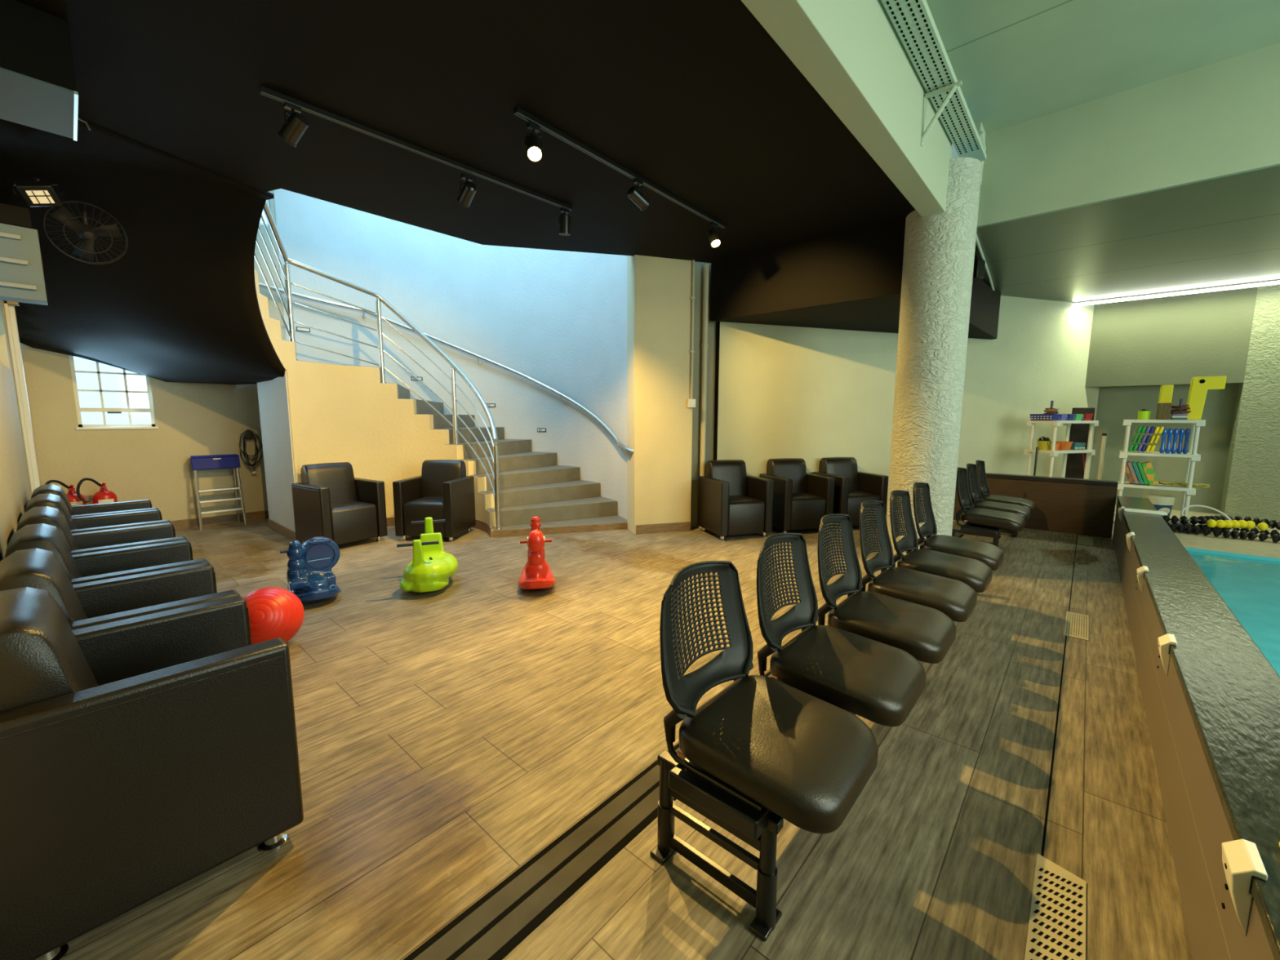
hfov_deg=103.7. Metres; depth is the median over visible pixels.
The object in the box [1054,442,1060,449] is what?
plastic bowl
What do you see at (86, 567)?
armchair
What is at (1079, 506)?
wall
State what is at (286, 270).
stair railing
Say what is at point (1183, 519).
lane line
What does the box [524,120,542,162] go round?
spotlight
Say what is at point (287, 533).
baseboard
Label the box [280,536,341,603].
toy
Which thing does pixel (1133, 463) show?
foam mat
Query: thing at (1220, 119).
wall
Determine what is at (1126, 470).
foam mat
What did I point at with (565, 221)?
spotlight
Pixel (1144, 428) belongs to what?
paddle
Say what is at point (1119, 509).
block
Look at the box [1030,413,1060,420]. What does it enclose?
basket
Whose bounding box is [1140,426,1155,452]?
paddle
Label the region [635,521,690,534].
baseboard
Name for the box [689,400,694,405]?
switch
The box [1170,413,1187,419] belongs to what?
tub
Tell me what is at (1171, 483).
straw rope
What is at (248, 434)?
cable coil
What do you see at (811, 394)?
wall
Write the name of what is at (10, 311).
door frame
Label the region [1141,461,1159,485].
foam mat
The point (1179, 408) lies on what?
coil
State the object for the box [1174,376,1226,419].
foam
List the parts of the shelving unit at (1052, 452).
post, post, shelf, shelf, post, post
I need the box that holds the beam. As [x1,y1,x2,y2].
[741,0,951,217]
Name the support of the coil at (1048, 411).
on the basket at (1033, 416)
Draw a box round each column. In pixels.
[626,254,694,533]
[886,157,982,566]
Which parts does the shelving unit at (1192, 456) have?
post, post, shelf, shelf, shelf, shelf, post, post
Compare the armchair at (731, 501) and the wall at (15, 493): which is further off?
the armchair at (731, 501)
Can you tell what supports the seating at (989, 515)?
on the floor at (448, 736)
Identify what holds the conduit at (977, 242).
attached to the wall at (1220, 119)
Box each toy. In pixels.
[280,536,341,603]
[396,517,457,592]
[517,515,555,589]
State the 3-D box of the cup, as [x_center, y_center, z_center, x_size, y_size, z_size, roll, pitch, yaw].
[5.957,-0.776,5.942,0.116,0.124,0.116,6,9,41]
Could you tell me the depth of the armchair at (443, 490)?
5.13 m
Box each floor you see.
[62,516,1192,959]
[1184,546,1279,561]
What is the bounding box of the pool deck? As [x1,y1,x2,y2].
[1111,505,1279,558]
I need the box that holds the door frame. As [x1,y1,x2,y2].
[3,301,40,493]
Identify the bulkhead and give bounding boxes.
[710,219,1000,339]
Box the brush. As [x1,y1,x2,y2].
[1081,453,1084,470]
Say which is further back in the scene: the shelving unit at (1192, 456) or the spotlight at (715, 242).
the shelving unit at (1192, 456)
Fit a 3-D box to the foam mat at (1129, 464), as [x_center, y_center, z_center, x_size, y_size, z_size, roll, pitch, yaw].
[5.912,-0.091,6.038,0.117,0.256,0.200,6,9,41]
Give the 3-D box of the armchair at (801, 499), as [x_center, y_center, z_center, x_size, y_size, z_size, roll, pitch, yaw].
[1.752,0.165,5.674,0.607,0.787,0.576,-2,7,-15]
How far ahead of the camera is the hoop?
5.59 m
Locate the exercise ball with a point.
(274, 612)
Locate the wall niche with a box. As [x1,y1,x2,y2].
[1088,383,1238,513]
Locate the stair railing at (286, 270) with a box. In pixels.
[254,200,502,529]
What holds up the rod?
on the floor at (448, 736)
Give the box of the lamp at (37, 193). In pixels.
[12,177,62,206]
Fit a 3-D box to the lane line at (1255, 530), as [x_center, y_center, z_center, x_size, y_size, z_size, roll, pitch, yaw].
[6.563,0.564,5.391,1.606,0.092,0.389,6,9,41]
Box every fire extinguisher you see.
[44,480,86,506]
[75,477,117,504]
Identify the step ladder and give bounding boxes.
[190,453,247,530]
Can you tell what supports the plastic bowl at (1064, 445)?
on the shelving unit at (1052, 452)
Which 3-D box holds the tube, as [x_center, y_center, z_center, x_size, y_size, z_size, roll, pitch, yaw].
[6.980,-2.316,6.206,3.330,0.105,0.080,6,9,41]
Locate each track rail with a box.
[259,85,572,211]
[513,106,725,228]
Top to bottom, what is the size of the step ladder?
0.814 m
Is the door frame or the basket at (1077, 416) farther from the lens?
the basket at (1077, 416)
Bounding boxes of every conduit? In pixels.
[687,259,695,407]
[975,130,994,290]
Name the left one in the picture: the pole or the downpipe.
the downpipe
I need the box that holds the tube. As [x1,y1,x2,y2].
[1072,279,1279,306]
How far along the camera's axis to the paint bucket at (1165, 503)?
5.82 m
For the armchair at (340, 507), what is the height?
0.787 m
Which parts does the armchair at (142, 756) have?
backrest, arm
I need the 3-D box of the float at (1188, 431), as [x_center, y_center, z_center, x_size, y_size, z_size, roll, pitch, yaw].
[6.212,-0.440,5.715,0.044,0.285,0.043,6,9,41]
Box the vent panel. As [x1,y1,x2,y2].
[0,203,48,305]
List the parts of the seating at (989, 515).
backrest, backrest, frame, backrest, seat, post, seat, seat, post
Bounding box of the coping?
[1116,495,1279,959]
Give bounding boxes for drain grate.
[1063,611,1088,640]
[1077,535,1093,546]
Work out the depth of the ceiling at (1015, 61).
3.14 m
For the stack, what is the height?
0.085 m
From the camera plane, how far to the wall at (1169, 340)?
6.41 m
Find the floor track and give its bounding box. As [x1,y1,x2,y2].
[403,533,964,959]
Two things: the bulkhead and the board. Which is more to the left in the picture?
the bulkhead
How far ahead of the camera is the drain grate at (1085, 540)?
5.19 m
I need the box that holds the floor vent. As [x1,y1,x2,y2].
[1024,853,1086,959]
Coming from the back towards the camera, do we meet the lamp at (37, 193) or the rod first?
the rod
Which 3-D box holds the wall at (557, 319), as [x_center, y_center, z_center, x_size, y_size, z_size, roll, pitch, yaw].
[-2.054,-2.362,6.395,4.647,5.600,1.569,2,7,13]
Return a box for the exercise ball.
[243,586,304,644]
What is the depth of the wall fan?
3.38 m
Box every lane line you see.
[1162,515,1279,529]
[1166,521,1279,537]
[1169,524,1279,542]
[1205,519,1271,530]
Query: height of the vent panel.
0.555 m
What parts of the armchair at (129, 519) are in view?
backrest, arm, arm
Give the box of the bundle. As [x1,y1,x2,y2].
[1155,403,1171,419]
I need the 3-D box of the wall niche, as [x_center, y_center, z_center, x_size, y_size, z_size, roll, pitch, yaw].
[7.234,-0.496,7.197,1.750,1.760,0.220,6,9,41]
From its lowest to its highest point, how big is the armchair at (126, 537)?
0.787 m
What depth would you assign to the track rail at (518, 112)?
3.18 m
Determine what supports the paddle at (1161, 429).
on the shelving unit at (1192, 456)
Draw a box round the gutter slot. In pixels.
[1040,533,1077,856]
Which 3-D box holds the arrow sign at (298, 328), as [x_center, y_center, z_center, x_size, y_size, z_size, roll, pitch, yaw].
[-4.233,-1.893,6.321,0.009,0.052,0.150,7,10,42]
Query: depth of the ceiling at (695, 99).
2.70 m
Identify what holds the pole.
on the floor at (448, 736)
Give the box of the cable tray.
[881,0,986,161]
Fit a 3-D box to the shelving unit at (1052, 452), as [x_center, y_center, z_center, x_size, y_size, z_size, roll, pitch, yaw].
[5.391,-0.148,6.492,0.764,1.230,0.364,-2,7,-18]
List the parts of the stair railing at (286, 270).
post, rail, rail, post, post, post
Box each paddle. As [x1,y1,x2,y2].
[1128,426,1142,451]
[1132,426,1146,451]
[1136,426,1151,451]
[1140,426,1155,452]
[1144,426,1159,452]
[1149,426,1164,452]
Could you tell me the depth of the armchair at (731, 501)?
5.26 m
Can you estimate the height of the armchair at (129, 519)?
0.787 m
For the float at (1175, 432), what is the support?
on the shelving unit at (1192, 456)
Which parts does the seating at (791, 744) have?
post, backrest, frame, post, seat, backrest, backrest, seat, backrest, seat, backrest, seat, backrest, seat, seat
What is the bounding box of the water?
[1187,551,1279,676]
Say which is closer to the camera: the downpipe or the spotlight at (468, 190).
the spotlight at (468, 190)
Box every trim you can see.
[713,321,719,460]
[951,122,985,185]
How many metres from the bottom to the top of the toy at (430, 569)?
0.464 m
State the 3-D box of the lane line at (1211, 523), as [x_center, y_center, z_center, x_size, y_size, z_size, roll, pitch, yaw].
[6.334,0.471,5.345,0.491,0.096,0.139,3,8,22]
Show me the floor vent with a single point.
(1056, 931)
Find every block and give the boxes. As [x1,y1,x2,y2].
[1117,506,1124,520]
[1125,532,1134,552]
[1136,565,1148,593]
[1157,633,1177,675]
[1221,839,1267,936]
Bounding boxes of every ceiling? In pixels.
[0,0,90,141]
[16,0,915,263]
[926,0,1279,133]
[974,165,1279,303]
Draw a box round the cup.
[1137,408,1151,419]
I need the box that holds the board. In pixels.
[1123,507,1167,515]
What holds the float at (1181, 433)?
on the shelving unit at (1192, 456)
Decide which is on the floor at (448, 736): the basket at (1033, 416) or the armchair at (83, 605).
the armchair at (83, 605)
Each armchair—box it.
[0,547,240,630]
[0,586,303,959]
[4,523,208,584]
[16,506,186,555]
[24,493,170,533]
[31,484,158,517]
[291,462,387,545]
[392,459,475,542]
[697,459,773,540]
[759,457,835,533]
[812,457,888,529]
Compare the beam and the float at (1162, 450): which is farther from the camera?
the float at (1162, 450)
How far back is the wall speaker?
4.96 m
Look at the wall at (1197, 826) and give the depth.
1.36 m
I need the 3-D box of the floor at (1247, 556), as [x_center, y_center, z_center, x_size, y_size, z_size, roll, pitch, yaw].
[4.009,1.719,0.474,4.740,0.998,8.680,6,9,41]
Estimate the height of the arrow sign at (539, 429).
0.052 m
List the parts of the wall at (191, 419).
wall handrail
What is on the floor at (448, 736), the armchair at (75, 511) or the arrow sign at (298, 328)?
the armchair at (75, 511)
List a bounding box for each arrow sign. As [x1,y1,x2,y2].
[296,326,310,332]
[410,376,422,380]
[486,403,495,407]
[537,427,546,431]
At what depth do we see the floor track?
1.36 m
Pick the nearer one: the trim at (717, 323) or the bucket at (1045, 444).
the trim at (717, 323)
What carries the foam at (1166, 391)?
on the shelving unit at (1192, 456)
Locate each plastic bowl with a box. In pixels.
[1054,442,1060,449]
[1055,440,1072,449]
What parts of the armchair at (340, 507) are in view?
arm, backrest, seat, arm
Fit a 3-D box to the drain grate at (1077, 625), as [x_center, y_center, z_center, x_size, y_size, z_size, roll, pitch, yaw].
[2.667,0.885,3.070,0.108,0.004,0.480,6,9,41]
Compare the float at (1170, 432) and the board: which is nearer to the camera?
the board
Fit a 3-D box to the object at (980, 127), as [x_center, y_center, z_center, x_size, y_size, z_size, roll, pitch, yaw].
[2.677,-2.665,4.170,0.260,0.420,0.225,6,9,41]
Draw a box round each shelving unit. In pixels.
[1023,420,1098,479]
[1113,419,1205,525]
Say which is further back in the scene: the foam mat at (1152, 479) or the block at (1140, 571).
the foam mat at (1152, 479)
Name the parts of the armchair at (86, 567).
backrest, arm, arm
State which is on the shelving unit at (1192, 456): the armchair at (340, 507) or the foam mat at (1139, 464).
the foam mat at (1139, 464)
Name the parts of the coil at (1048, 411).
handle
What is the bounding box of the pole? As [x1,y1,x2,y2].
[1097,433,1106,479]
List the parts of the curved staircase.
skirting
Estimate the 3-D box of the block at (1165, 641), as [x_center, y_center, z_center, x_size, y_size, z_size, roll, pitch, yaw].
[1.911,0.634,1.829,0.040,0.132,0.090,6,9,41]
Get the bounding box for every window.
[68,355,158,430]
[259,199,270,226]
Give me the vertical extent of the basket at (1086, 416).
0.087 m
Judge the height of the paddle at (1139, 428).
0.298 m
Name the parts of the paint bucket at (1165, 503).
lid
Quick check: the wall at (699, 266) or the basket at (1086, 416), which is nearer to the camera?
the wall at (699, 266)
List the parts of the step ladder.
rail, leg, rail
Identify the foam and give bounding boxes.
[1158,384,1173,403]
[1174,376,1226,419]
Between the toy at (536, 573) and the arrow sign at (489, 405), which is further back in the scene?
the arrow sign at (489, 405)
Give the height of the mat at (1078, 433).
1.400 m
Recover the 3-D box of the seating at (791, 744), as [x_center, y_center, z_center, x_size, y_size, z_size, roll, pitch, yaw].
[1.269,0.552,2.421,0.519,0.816,3.250,6,9,41]
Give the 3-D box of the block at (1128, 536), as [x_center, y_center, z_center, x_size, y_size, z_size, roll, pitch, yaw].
[3.406,0.431,3.499,0.040,0.132,0.090,6,9,41]
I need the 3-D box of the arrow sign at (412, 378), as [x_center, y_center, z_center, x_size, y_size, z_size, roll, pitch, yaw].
[-3.142,-1.426,7.077,0.150,0.052,0.009,-2,7,-17]
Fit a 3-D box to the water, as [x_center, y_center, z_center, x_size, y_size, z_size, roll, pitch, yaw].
[4.001,1.268,0.407,4.740,0.030,8.650,6,9,41]
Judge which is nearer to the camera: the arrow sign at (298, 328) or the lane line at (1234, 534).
the lane line at (1234, 534)
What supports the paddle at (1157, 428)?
on the shelving unit at (1192, 456)
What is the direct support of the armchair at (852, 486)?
on the floor at (448, 736)
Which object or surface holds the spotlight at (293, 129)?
attached to the track rail at (265, 91)
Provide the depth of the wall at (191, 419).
5.50 m
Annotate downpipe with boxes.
[698,263,709,528]
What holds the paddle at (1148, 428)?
on the shelving unit at (1192, 456)
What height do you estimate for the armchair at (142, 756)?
0.787 m
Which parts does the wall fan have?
arm, motor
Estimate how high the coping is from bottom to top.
0.030 m
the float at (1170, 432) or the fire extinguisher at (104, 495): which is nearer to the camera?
the fire extinguisher at (104, 495)
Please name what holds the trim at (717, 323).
attached to the wall at (811, 394)
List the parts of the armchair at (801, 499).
arm, backrest, seat, arm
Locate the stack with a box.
[1070,442,1085,449]
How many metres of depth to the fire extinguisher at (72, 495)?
4.79 m
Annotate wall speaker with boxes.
[972,255,985,281]
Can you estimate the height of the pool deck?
0.120 m
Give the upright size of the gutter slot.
0.001 m
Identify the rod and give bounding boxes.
[1033,446,1038,475]
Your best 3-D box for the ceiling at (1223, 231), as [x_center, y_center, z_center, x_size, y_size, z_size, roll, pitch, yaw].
[6.571,-2.179,4.332,6.650,0.080,5.050,6,9,41]
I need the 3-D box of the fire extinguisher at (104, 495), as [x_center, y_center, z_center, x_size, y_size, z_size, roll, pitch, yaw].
[-5.298,0.296,4.946,0.172,0.660,0.300,-2,7,-17]
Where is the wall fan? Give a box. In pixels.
[42,200,128,264]
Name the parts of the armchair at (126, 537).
backrest, arm, arm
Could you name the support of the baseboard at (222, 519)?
attached to the wall at (191, 419)
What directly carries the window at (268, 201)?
attached to the wall at (191, 419)
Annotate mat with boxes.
[1064,407,1095,478]
[1121,461,1133,484]
[1126,461,1138,484]
[1131,461,1143,484]
[1136,461,1148,484]
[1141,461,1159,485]
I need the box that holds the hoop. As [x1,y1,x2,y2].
[1180,504,1233,534]
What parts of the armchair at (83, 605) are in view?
backrest, arm, arm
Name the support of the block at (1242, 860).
attached to the wall at (1197, 826)
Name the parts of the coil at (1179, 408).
handle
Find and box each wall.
[0,300,41,561]
[20,190,633,520]
[273,188,626,519]
[690,261,716,527]
[716,295,1099,508]
[953,472,1118,537]
[977,43,1279,227]
[1084,284,1279,521]
[1112,501,1274,959]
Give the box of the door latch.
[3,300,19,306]
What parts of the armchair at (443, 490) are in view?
arm, seat, backrest, arm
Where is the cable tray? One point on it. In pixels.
(913, 20)
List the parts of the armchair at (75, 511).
backrest, arm, arm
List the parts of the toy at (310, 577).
handle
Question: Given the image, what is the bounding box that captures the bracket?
[920,80,961,146]
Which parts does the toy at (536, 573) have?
handle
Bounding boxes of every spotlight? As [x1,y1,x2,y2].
[277,101,309,146]
[457,173,476,207]
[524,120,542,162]
[558,207,571,235]
[626,177,649,210]
[707,221,720,248]
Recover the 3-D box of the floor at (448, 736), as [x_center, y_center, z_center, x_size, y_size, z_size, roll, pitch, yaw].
[0.111,0.588,5.901,8.090,0.120,12.000,6,9,41]
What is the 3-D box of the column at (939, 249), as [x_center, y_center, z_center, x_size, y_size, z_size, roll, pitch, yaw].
[2.406,-0.854,4.184,0.500,3.180,0.500,6,9,41]
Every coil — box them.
[239,429,262,474]
[1043,400,1058,413]
[1170,399,1191,413]
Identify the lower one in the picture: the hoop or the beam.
the hoop
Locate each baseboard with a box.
[169,510,269,529]
[267,518,298,541]
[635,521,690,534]
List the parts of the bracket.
plate, arm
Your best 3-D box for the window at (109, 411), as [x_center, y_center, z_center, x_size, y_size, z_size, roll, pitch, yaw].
[-5.407,-1.354,5.116,0.104,1.669,0.595,6,9,41]
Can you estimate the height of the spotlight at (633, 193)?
0.183 m
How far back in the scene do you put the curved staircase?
4.45 m
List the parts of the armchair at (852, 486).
arm, backrest, seat, arm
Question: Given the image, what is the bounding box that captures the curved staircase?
[0,117,627,542]
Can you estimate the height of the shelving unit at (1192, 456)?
1.245 m
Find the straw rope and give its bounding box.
[1158,480,1209,488]
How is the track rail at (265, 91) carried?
attached to the ceiling at (695, 99)
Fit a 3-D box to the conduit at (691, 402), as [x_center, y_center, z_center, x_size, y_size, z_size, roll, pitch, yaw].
[0.558,-1.536,5.331,0.085,1.520,0.049,-2,7,-17]
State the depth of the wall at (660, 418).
5.34 m
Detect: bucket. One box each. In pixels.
[1036,435,1057,450]
[1142,493,1175,517]
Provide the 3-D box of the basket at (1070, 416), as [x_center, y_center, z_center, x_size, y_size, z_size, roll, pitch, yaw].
[5.330,-0.794,6.380,0.103,0.079,0.272,-2,7,-18]
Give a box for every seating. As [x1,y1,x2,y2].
[649,482,1004,941]
[951,460,1035,546]
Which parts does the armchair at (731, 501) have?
arm, backrest, seat, arm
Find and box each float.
[1159,428,1167,453]
[1164,428,1173,453]
[1170,428,1178,453]
[1176,428,1185,453]
[1182,428,1191,453]
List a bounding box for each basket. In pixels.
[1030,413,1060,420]
[1057,413,1067,420]
[1066,413,1075,420]
[1072,413,1083,420]
[1081,413,1093,420]

